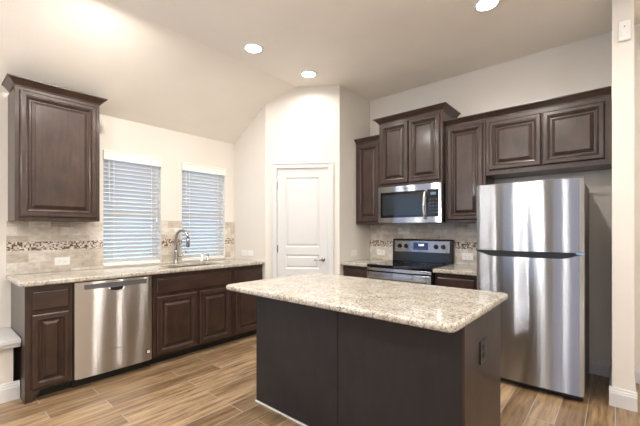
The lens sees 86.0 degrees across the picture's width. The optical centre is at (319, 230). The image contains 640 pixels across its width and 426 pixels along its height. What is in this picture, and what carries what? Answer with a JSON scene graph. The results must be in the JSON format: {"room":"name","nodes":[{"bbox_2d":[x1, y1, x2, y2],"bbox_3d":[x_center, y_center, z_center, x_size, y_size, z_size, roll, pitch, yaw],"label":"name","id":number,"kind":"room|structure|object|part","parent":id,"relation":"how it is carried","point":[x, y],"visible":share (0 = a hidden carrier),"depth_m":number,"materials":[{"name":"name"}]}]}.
{"room":"kitchen","nodes":[
{"label":"kitchen","id":0,"kind":"room"},
{"bbox_2d":[0,348,12,383],"bbox_3d":[-3.709,1.075,1.385,0.430,0.438,3.662,0,0,41],"label":"wall","id":1,"kind":"structure","parent":0,"point":[6,356],"depth_m":2.60,"materials":[{"name":"paint"}]},
{"bbox_2d":[0,327,20,346],"bbox_3d":[-3.672,0.840,1.378,0.495,0.032,3.700,0,0,41],"label":"ledge cap","id":2,"kind":"object","parent":1,"relation":"on","point":[8,336],"visible":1,"depth_m":2.65,"materials":[{"name":"white paint"}]},
{"bbox_2d":[0,343,20,349],"bbox_3d":[-3.517,0.873,1.244,0.045,0.033,3.700,0,0,41],"label":"trim","id":3,"kind":"structure","parent":1,"relation":"attached to","point":[17,344],"depth_m":2.59,"materials":[{"name":"white paint"}]},
{"bbox_2d":[0,92,233,327],"bbox_3d":[-3.857,0.061,1.650,0.140,2.465,10.750,0,0,41],"label":"wall","id":4,"kind":"structure","parent":0,"point":[174,148],"depth_m":3.90,"materials":[{"name":"paint"}]},
{"bbox_2d":[1,73,107,221],"bbox_3d":[-2.327,-0.646,3.029,0.379,1.129,0.690,0,0,41],"label":"upper cabinet","id":5,"kind":"object","parent":4,"relation":"attached to","point":[54,131],"visible":1,"depth_m":2.88,"materials":[{"name":"brown wood"}]},
{"bbox_3d":[-2.295,-1.181,3.002,0.295,0.060,0.690,0,0,41],"label":"crown moulding","id":6,"kind":"part","parent":5,"relation":"part of","materials":[{"name":"brown wood"}]},
{"bbox_3d":[-2.212,-0.618,2.930,0.024,1.012,0.532,0,0,41],"label":"door","id":7,"kind":"part","parent":5,"relation":"part of","materials":[{"name":"brown wood"}]},
{"bbox_2d":[6,220,233,274],"bbox_3d":[-1.915,0.131,3.791,0.010,0.494,2.301,0,0,41],"label":"backsplash","id":8,"kind":"structure","parent":4,"relation":"attached to","point":[31,246],"depth_m":3.21,"materials":[{"name":"tile"}]},
{"bbox_2d":[54,257,69,265],"bbox_3d":[-2.406,0.286,3.207,0.009,0.074,0.118,0,0,41],"label":"wall outlet","id":9,"kind":"object","parent":8,"relation":"attached to","point":[58,260],"visible":1,"depth_m":3.21,"materials":[{"name":"white plastic"}]},
{"bbox_2d":[103,171,156,262],"bbox_3d":[-2.097,-0.221,3.776,0.045,1.170,0.580,0,0,41],"label":"window","id":10,"kind":"structure","parent":4,"relation":"in","point":[103,171],"depth_m":3.90,"materials":[{"name":"white paint"}]},
{"bbox_2d":[103,149,161,265],"bbox_3d":[-2.019,-0.229,3.709,0.091,1.178,0.588,0,0,41],"label":"window blind","id":11,"kind":"object","parent":10,"relation":"attached to","point":[131,218],"visible":0.94,"depth_m":3.71,"materials":[{"name":"white plastic"}]},
{"bbox_3d":[-2.031,0.347,3.719,0.046,0.026,0.572,0,0,41],"label":"rail","id":12,"kind":"part","parent":11,"relation":"part of","materials":[{"name":"white plastic"}]},
{"bbox_3d":[-1.907,-0.211,3.863,0.060,1.090,0.004,0,0,41],"label":"ladder cord","id":13,"kind":"part","parent":11,"relation":"part of","materials":[{"name":"white fabric"}]},
{"bbox_3d":[-1.843,-0.406,3.874,0.011,0.620,0.011,0,0,-27],"label":"pull cord","id":14,"kind":"part","parent":11,"relation":"part of","materials":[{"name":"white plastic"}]},
{"bbox_2d":[103,262,160,266],"bbox_3d":[-2.038,0.363,3.725,0.112,0.004,0.580,0,0,41],"label":"trim","id":15,"kind":"structure","parent":4,"relation":"attached to","point":[153,262],"depth_m":3.67,"materials":[{"name":"white plastic"}]},
{"bbox_2d":[184,181,219,257],"bbox_3d":[-1.551,-0.221,4.411,0.045,1.170,0.595,0,0,41],"label":"window","id":16,"kind":"structure","parent":4,"relation":"in","point":[218,181],"depth_m":4.61,"materials":[{"name":"white paint"}]},
{"bbox_2d":[182,162,225,259],"bbox_3d":[-1.473,-0.229,4.344,0.091,1.178,0.603,0,0,41],"label":"window blind","id":17,"kind":"object","parent":16,"relation":"attached to","point":[188,175],"visible":0.84,"depth_m":4.34,"materials":[{"name":"white plastic"}]},
{"bbox_3d":[-1.614,-0.211,4.204,0.060,1.090,0.004,0,0,41],"label":"ladder cord","id":18,"kind":"part","parent":17,"relation":"part of","materials":[{"name":"white fabric"}]},
{"bbox_3d":[-1.485,0.347,4.354,0.046,0.026,0.587,0,0,41],"label":"rail","id":19,"kind":"part","parent":17,"relation":"part of","materials":[{"name":"white plastic"}]},
{"bbox_2d":[0,0,295,143],"bbox_3d":[-3.486,-1.482,1.330,1.120,0.788,10.750,0,0,41],"label":"ceiling","id":20,"kind":"structure","parent":0,"point":[148,72],"depth_m":3.15,"materials":[{"name":"paint"}]},
{"bbox_2d":[234,104,265,279],"bbox_3d":[-0.887,-0.152,4.496,0.650,2.893,0.100,0,0,41],"label":"wall","id":21,"kind":"structure","parent":0,"point":[250,148],"depth_m":4.44,"materials":[{"name":"paint"}]},
{"bbox_2d":[242,250,246,255],"bbox_3d":[-0.995,0.294,4.517,0.118,0.074,0.009,0,0,41],"label":"wall outlet","id":22,"kind":"object","parent":21,"relation":"attached to","point":[244,252],"visible":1,"depth_m":4.51,"materials":[{"name":"white plastic"}]},
{"bbox_2d":[248,250,253,255],"bbox_3d":[-0.896,0.294,4.432,0.118,0.074,0.009,0,0,41],"label":"light switch","id":23,"kind":"object","parent":21,"relation":"attached to","point":[250,252],"visible":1,"depth_m":4.43,"materials":[{"name":"white plastic"}]},
{"bbox_2d":[266,85,339,278],"bbox_3d":[-0.213,-0.241,4.245,0.915,3.070,0.100,0,0,6],"label":"wall","id":24,"kind":"structure","parent":0,"point":[303,123],"depth_m":4.19,"materials":[{"name":"paint"}]},
{"bbox_2d":[271,162,333,277],"bbox_3d":[-0.214,0.232,4.217,0.770,2.125,0.156,0,0,6],"label":"door","id":25,"kind":"structure","parent":24,"relation":"in","point":[302,193],"depth_m":4.20,"materials":[{"name":"white paint"}]},
{"bbox_3d":[-0.215,0.382,4.206,0.420,0.175,0.010,0,0,6],"label":"panel","id":26,"kind":"part","parent":25,"relation":"part of","materials":[{"name":"white paint"}]},
{"bbox_3d":[-0.215,-0.224,4.206,0.420,0.855,0.010,0,0,6],"label":"panel","id":27,"kind":"part","parent":25,"relation":"part of","materials":[{"name":"white paint"}]},
{"bbox_2d":[0,334,639,425],"bbox_3d":[-0.950,1.334,-0.851,7.810,0.080,10.750,0,0,41],"label":"floor","id":28,"kind":"structure","parent":0,"point":[215,385],"depth_m":2.57,"materials":[{"name":"brown wood"}]},
{"bbox_2d":[0,380,19,403],"bbox_3d":[-3.528,1.225,1.254,0.016,0.138,3.700,0,0,41],"label":"baseboard","id":29,"kind":"structure","parent":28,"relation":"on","point":[9,391],"depth_m":2.61,"materials":[{"name":"white paint"}]},
{"bbox_2d":[11,282,72,404],"bbox_3d":[-2.317,0.856,2.853,0.623,0.876,0.298,0,0,41],"label":"base cabinet","id":30,"kind":"object","parent":28,"relation":"on","point":[41,316],"visible":0.82,"depth_m":2.65,"materials":[{"name":"brown wood"}]},
{"bbox_3d":[-2.087,0.534,2.664,0.021,0.144,0.234,0,0,41],"label":"drawer","id":31,"kind":"part","parent":30,"relation":"part of","materials":[{"name":"brown wood"}]},
{"bbox_3d":[-2.086,0.915,2.663,0.024,0.558,0.234,0,0,41],"label":"door","id":32,"kind":"part","parent":30,"relation":"part of","materials":[{"name":"brown wood"}]},
{"bbox_2d":[71,275,151,387],"bbox_3d":[-1.994,0.858,3.192,0.593,0.872,0.624,0,0,41],"label":"dishwasher","id":33,"kind":"object","parent":28,"relation":"on","point":[112,318],"visible":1,"depth_m":2.97,"materials":[{"name":"silver metal"}]},
{"bbox_3d":[-1.776,0.505,3.004,0.005,0.030,0.104,0,0,41],"label":"pocket handle","id":34,"kind":"part","parent":33,"relation":"part of","materials":[{"name":"black plastic"}]},
{"bbox_2d":[150,265,231,363],"bbox_3d":[-1.513,0.856,3.788,0.623,0.876,0.894,0,0,41],"label":"base cabinet","id":35,"kind":"object","parent":28,"relation":"on","point":[192,310],"visible":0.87,"depth_m":3.54,"materials":[{"name":"brown wood"}]},
{"bbox_2d":[6,259,264,286],"bbox_3d":[-1.677,0.399,3.585,0.642,0.037,2.308,0,0,41],"label":"countertop","id":36,"kind":"structure","parent":35,"relation":"on","point":[60,277],"depth_m":3.19,"materials":[{"name":"stone"}]},
{"bbox_2d":[173,229,189,263],"bbox_3d":[-1.593,0.183,3.984,0.205,0.394,0.111,0,0,6],"label":"faucet","id":37,"kind":"object","parent":36,"relation":"on","point":[176,255],"visible":1,"depth_m":3.95,"materials":[{"name":"silver metal"}]},
{"bbox_3d":[-1.590,0.128,3.956,0.181,0.284,0.031,0,0,11],"label":"spout","id":38,"kind":"part","parent":37,"relation":"part of","materials":[{"name":"silver metal"}]},
{"bbox_3d":[-1.423,0.915,3.433,0.024,0.558,0.415,0,0,41],"label":"door","id":39,"kind":"part","parent":35,"relation":"part of","materials":[{"name":"brown wood"}]},
{"bbox_3d":[-1.143,0.915,3.759,0.024,0.558,0.385,0,0,41],"label":"door","id":40,"kind":"part","parent":35,"relation":"part of","materials":[{"name":"brown wood"}]},
{"bbox_2d":[229,264,261,341],"bbox_3d":[-1.077,0.856,4.295,0.623,0.876,0.438,0,0,41],"label":"base cabinet","id":41,"kind":"object","parent":28,"relation":"on","point":[243,305],"visible":0.44,"depth_m":4.05,"materials":[{"name":"brown wood"}]},
{"bbox_3d":[-0.850,0.915,4.100,0.024,0.558,0.380,0,0,41],"label":"door","id":42,"kind":"part","parent":41,"relation":"part of","materials":[{"name":"brown wood"}]},
{"bbox_3d":[-0.851,0.534,4.101,0.021,0.144,0.380,0,0,41],"label":"drawer","id":43,"kind":"part","parent":41,"relation":"part of","materials":[{"name":"brown wood"}]},
{"bbox_2d":[343,265,367,277],"bbox_3d":[0.614,0.856,4.296,0.370,0.876,0.623,0,0,41],"label":"base cabinet","id":44,"kind":"object","parent":28,"relation":"on","point":[353,271],"visible":0.06,"depth_m":4.07,"materials":[{"name":"brown wood"}]},
{"bbox_3d":[0.423,0.534,4.068,0.320,0.144,0.021,0,0,41],"label":"drawer","id":45,"kind":"part","parent":44,"relation":"part of","materials":[{"name":"brown wood"}]},
{"bbox_2d":[341,259,391,266],"bbox_3d":[0.605,0.399,4.282,0.381,0.037,0.658,0,0,41],"label":"countertop","id":46,"kind":"structure","parent":44,"relation":"on","point":[362,263],"depth_m":4.12,"materials":[{"name":"stone"}]},
{"bbox_2d":[255,296,499,425],"bbox_3d":[0.309,0.856,2.357,1.537,0.876,0.668,0,0,41],"label":"kitchen island","id":47,"kind":"object","parent":28,"relation":"on","point":[315,366],"visible":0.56,"depth_m":1.98,"materials":[{"name":"brown wood"}]},
{"bbox_3d":[0.093,1.289,2.106,1.536,0.010,0.006,0,0,41],"label":"shoe moulding","id":48,"kind":"part","parent":47,"relation":"part of","materials":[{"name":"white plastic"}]},
{"bbox_3d":[-0.181,0.850,2.359,0.778,0.864,0.020,0,0,41],"label":"panel","id":49,"kind":"part","parent":47,"relation":"part of","materials":[{"name":"brown wood"}]},
{"bbox_2d":[226,273,507,332],"bbox_3d":[0.238,0.399,2.251,1.601,0.037,0.947,0,0,41],"label":"island countertop","id":50,"kind":"structure","parent":47,"relation":"on","point":[432,307],"depth_m":1.95,"materials":[{"name":"stone"}]},
{"bbox_3d":[0.395,0.850,1.863,0.736,0.864,0.020,0,0,41],"label":"panel","id":51,"kind":"part","parent":47,"relation":"part of","materials":[{"name":"brown wood"}]},
{"bbox_3d":[0.674,0.856,1.612,0.013,0.876,0.005,0,0,41],"label":"corner trim","id":52,"kind":"part","parent":47,"relation":"part of","materials":[{"name":"brown wood"}]},
{"bbox_3d":[0.886,0.856,1.866,0.020,0.876,0.656,0,0,41],"label":"panel","id":53,"kind":"part","parent":47,"relation":"part of","materials":[{"name":"brown wood"}]},
{"bbox_2d":[480,337,486,364],"bbox_3d":[0.870,0.639,1.824,0.009,0.119,0.118,0,0,41],"label":"island outlet","id":54,"kind":"object","parent":47,"relation":"attached to","point":[483,344],"visible":1,"depth_m":1.82,"materials":[{"name":"black plastic"}]},
{"bbox_2d":[367,239,453,284],"bbox_3d":[1.009,0.684,3.872,0.758,1.160,0.704,0,0,41],"label":"range","id":55,"kind":"object","parent":28,"relation":"on","point":[414,260],"visible":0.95,"depth_m":3.89,"materials":[{"name":"silver metal"}]},
{"bbox_3d":[0.797,0.519,3.625,0.638,0.023,0.054,0,0,41],"label":"oven handle","id":56,"kind":"part","parent":55,"relation":"part of","materials":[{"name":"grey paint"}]},
{"bbox_3d":[0.824,0.776,3.656,0.746,0.635,0.032,0,0,41],"label":"oven door","id":57,"kind":"part","parent":55,"relation":"part of","materials":[{"name":"silver metal"}]},
{"bbox_3d":[0.826,0.429,3.659,0.750,0.034,0.026,0,0,41],"label":"trim","id":58,"kind":"part","parent":55,"relation":"part of","materials":[{"name":"silver metal"}]},
{"bbox_2d":[367,260,453,271],"bbox_3d":[1.026,0.393,3.891,0.758,0.032,0.632,0,0,41],"label":"cooktop","id":59,"kind":"object","parent":55,"relation":"in","point":[394,265],"depth_m":3.81,"materials":[{"name":"black glass"}]},
{"bbox_3d":[1.205,0.192,4.100,0.688,0.135,0.014,0,0,41],"label":"control panel","id":60,"kind":"part","parent":55,"relation":"part of","materials":[{"name":"silver metal"}]},
{"bbox_2d":[435,273,476,289],"bbox_3d":[1.500,0.856,3.534,0.413,0.876,0.623,0,0,41],"label":"base cabinet","id":61,"kind":"object","parent":28,"relation":"on","point":[441,279],"visible":0.12,"depth_m":3.30,"materials":[{"name":"brown wood"}]},
{"bbox_2d":[433,264,476,275],"bbox_3d":[1.490,0.399,3.521,0.422,0.037,0.658,0,0,41],"label":"countertop","id":62,"kind":"structure","parent":61,"relation":"on","point":[460,269],"depth_m":3.35,"materials":[{"name":"stone"}]},
{"bbox_3d":[1.306,0.534,3.308,0.355,0.144,0.021,0,0,41],"label":"drawer","id":63,"kind":"part","parent":61,"relation":"part of","materials":[{"name":"brown wood"}]},
{"bbox_2d":[476,176,588,400],"bbox_3d":[1.896,0.444,3.051,0.759,1.700,0.722,0,0,41],"label":"refrigerator","id":64,"kind":"object","parent":28,"relation":"on","point":[533,236],"visible":0.95,"depth_m":2.73,"materials":[{"name":"grey metal"}]},
{"bbox_3d":[1.683,-0.114,2.805,0.757,0.560,0.068,0,0,41],"label":"freezer door","id":65,"kind":"part","parent":64,"relation":"part of","materials":[{"name":"silver metal"}]},
{"bbox_3d":[1.683,0.711,2.805,0.757,1.057,0.068,0,0,41],"label":"door","id":66,"kind":"part","parent":64,"relation":"part of","materials":[{"name":"silver metal"}]},
{"bbox_2d":[340,86,369,275],"bbox_3d":[0.417,-0.241,4.432,0.100,3.070,0.675,0,0,41],"label":"wall","id":67,"kind":"structure","parent":0,"point":[354,109],"depth_m":4.32,"materials":[{"name":"paint"}]},
{"bbox_2d":[351,250,356,255],"bbox_3d":[0.438,0.284,4.372,0.009,0.074,0.118,0,0,41],"label":"wall outlet","id":68,"kind":"object","parent":67,"relation":"attached to","point":[353,252],"visible":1,"depth_m":4.36,"materials":[{"name":"white plastic"}]},
{"bbox_2d":[106,0,639,100],"bbox_3d":[-0.525,-1.816,-1.217,6.690,0.120,10.750,0,0,41],"label":"ceiling","id":69,"kind":"structure","parent":0,"point":[372,49],"depth_m":3.02,"materials":[{"name":"paint"}]},
{"bbox_2d":[243,43,263,53],"bbox_3d":[-0.642,-1.752,3.309,0.196,0.008,0.196,0,0,41],"label":"recessed light","id":70,"kind":"object","parent":69,"relation":"in","point":[253,48],"visible":1,"depth_m":3.30,"materials":[{"name":"white plastic"}]},
{"bbox_2d":[300,70,316,77],"bbox_3d":[-0.127,-1.752,3.855,0.196,0.008,0.196,0,0,41],"label":"recessed light","id":71,"kind":"object","parent":69,"relation":"in","point":[306,73],"visible":1,"depth_m":3.85,"materials":[{"name":"white plastic"}]},
{"bbox_2d":[473,0,500,11],"bbox_3d":[1.293,-1.752,2.660,0.196,0.008,0.196,0,0,41],"label":"recessed light","id":72,"kind":"object","parent":69,"relation":"in","point":[482,5],"visible":1,"depth_m":2.67,"materials":[{"name":"white plastic"}]},
{"bbox_2d":[370,23,639,366],"bbox_3d":[2.563,-0.241,3.125,7.670,3.070,0.140,0,0,41],"label":"wall","id":73,"kind":"structure","parent":0,"point":[583,65],"depth_m":3.17,"materials":[{"name":"paint"}]},
{"bbox_2d":[354,135,383,223],"bbox_3d":[0.699,-0.619,4.388,0.378,1.074,0.374,0,0,41],"label":"upper cabinet","id":74,"kind":"object","parent":73,"relation":"attached to","point":[367,148],"visible":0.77,"depth_m":4.26,"materials":[{"name":"brown wood"}]},
{"bbox_3d":[0.595,-1.129,4.267,0.378,0.055,0.055,0,0,41],"label":"crown moulding","id":75,"kind":"part","parent":74,"relation":"part of","materials":[{"name":"brown wood"}]},
{"bbox_3d":[0.600,-0.593,4.269,0.325,0.962,0.024,0,0,41],"label":"door","id":76,"kind":"part","parent":74,"relation":"part of","materials":[{"name":"brown wood"}]},
{"bbox_2d":[373,102,460,187],"bbox_3d":[1.108,-0.915,3.983,0.873,0.812,0.454,0,0,41],"label":"upper cabinet","id":77,"kind":"object","parent":73,"relation":"attached to","point":[411,143],"visible":0.89,"depth_m":3.80,"materials":[{"name":"brown wood"}]},
{"bbox_3d":[0.851,-0.886,3.962,0.353,0.695,0.024,0,0,41],"label":"door","id":78,"kind":"part","parent":77,"relation":"part of","materials":[{"name":"brown wood"}]},
{"bbox_2d":[378,182,444,223],"bbox_3d":[1.101,-0.294,3.975,0.758,0.424,0.473,0,0,41],"label":"microwave","id":79,"kind":"object","parent":77,"relation":"attached to","point":[418,203],"visible":1,"depth_m":3.80,"materials":[{"name":"silver metal"}]},
{"bbox_3d":[0.934,-0.294,3.899,0.545,0.293,0.026,0,0,41],"label":"door glass","id":80,"kind":"part","parent":79,"relation":"part of","materials":[{"name":"black glass"}]},
{"bbox_3d":[1.120,-0.276,3.685,0.030,0.313,0.058,0,0,41],"label":"door handle","id":81,"kind":"part","parent":79,"relation":"part of","materials":[{"name":"silver metal"}]},
{"bbox_3d":[1.208,-0.294,3.663,0.128,0.293,0.028,0,0,41],"label":"control panel","id":82,"kind":"part","parent":79,"relation":"part of","materials":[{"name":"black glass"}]},
{"bbox_3d":[1.108,-1.291,3.983,0.873,0.060,0.454,0,0,41],"label":"crown moulding","id":83,"kind":"part","parent":77,"relation":"part of","materials":[{"name":"brown wood"}]},
{"bbox_3d":[1.125,-0.886,3.725,0.353,0.695,0.024,0,0,41],"label":"door","id":84,"kind":"part","parent":77,"relation":"part of","materials":[{"name":"brown wood"}]},
{"bbox_2d":[370,224,476,264],"bbox_3d":[1.266,0.151,4.140,1.560,0.454,0.010,0,0,41],"label":"backsplash","id":85,"kind":"structure","parent":73,"relation":"attached to","point":[464,236],"depth_m":4.12,"materials":[{"name":"tile"}]},
{"bbox_2d":[377,249,384,254],"bbox_3d":[0.802,0.289,4.528,0.118,0.074,0.009,0,0,41],"label":"wall outlet","id":86,"kind":"object","parent":85,"relation":"attached to","point":[379,252],"visible":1,"depth_m":4.53,"materials":[{"name":"white plastic"}]},
{"bbox_2d":[462,253,472,259],"bbox_3d":[1.636,0.289,3.811,0.118,0.074,0.009,0,0,41],"label":"wall outlet","id":87,"kind":"object","parent":85,"relation":"attached to","point":[465,256],"visible":1,"depth_m":3.81,"materials":[{"name":"white plastic"}]},
{"bbox_2d":[444,113,493,222],"bbox_3d":[1.577,-0.619,3.632,0.398,1.074,0.374,0,0,41],"label":"upper cabinet","id":88,"kind":"object","parent":73,"relation":"attached to","point":[465,137],"visible":0.85,"depth_m":3.50,"materials":[{"name":"brown wood"}]},
{"bbox_3d":[1.473,-1.126,3.511,0.398,0.060,0.055,0,0,41],"label":"crown moulding","id":89,"kind":"part","parent":88,"relation":"part of","materials":[{"name":"brown wood"}]},
{"bbox_3d":[1.480,-0.591,3.513,0.348,0.957,0.024,0,0,41],"label":"door","id":90,"kind":"part","parent":88,"relation":"part of","materials":[{"name":"brown wood"}]},
{"bbox_2d":[485,86,611,178],"bbox_3d":[2.090,-0.849,3.191,0.946,0.615,0.374,0,0,41],"label":"upper cabinet","id":91,"kind":"object","parent":73,"relation":"attached to","point":[570,133],"visible":1,"depth_m":3.04,"materials":[{"name":"brown wood"}]},
{"bbox_3d":[1.818,-0.821,3.222,0.436,0.470,0.024,0,0,41],"label":"door","id":92,"kind":"part","parent":91,"relation":"part of","materials":[{"name":"brown wood"}]},
{"bbox_3d":[1.986,-1.126,3.070,0.946,0.060,0.055,0,0,41],"label":"crown moulding","id":93,"kind":"part","parent":91,"relation":"part of","materials":[{"name":"brown wood"}]},
{"bbox_3d":[2.152,-0.821,2.934,0.431,0.470,0.024,0,0,41],"label":"door","id":94,"kind":"part","parent":91,"relation":"part of","materials":[{"name":"brown wood"}]},
{"bbox_2d":[589,358,609,377],"bbox_3d":[2.214,1.225,3.322,0.904,0.138,0.016,0,0,41],"label":"baseboard","id":95,"kind":"structure","parent":73,"relation":"attached to","point":[596,366],"depth_m":3.07,"materials":[{"name":"white paint"}]},
{"bbox_2d":[634,366,639,383],"bbox_3d":[3.994,1.225,1.791,3.481,0.138,0.016,0,0,41],"label":"baseboard","id":96,"kind":"structure","parent":73,"relation":"attached to","point":[636,369],"depth_m":2.91,"materials":[{"name":"white paint"}]},
{"bbox_2d":[612,0,633,390],"bbox_3d":[2.415,-0.241,2.744,0.123,3.070,0.630,0,0,41],"label":"wall","id":97,"kind":"structure","parent":0,"point":[622,10],"depth_m":2.51,"materials":[{"name":"paint"}]},
{"bbox_2d":[609,363,611,385],"bbox_3d":[2.357,1.225,2.783,0.016,0.138,0.613,0,0,41],"label":"baseboard","id":98,"kind":"structure","parent":97,"relation":"attached to","point":[610,380],"depth_m":2.75,"materials":[{"name":"white paint"}]},
{"bbox_2d":[609,386,636,411],"bbox_3d":[2.204,1.225,2.499,0.155,0.138,0.016,0,0,41],"label":"baseboard","id":99,"kind":"structure","parent":97,"relation":"attached to","point":[618,397],"depth_m":2.49,"materials":[{"name":"white paint"}]},
{"bbox_2d":[619,19,630,41],"bbox_3d":[2.205,-1.446,2.487,0.064,0.140,0.033,0,0,41],"label":"sensor","id":100,"kind":"object","parent":97,"relation":"attached to","point":[624,26],"visible":1,"depth_m":2.48,"materials":[{"name":"white plastic"}]}
]}

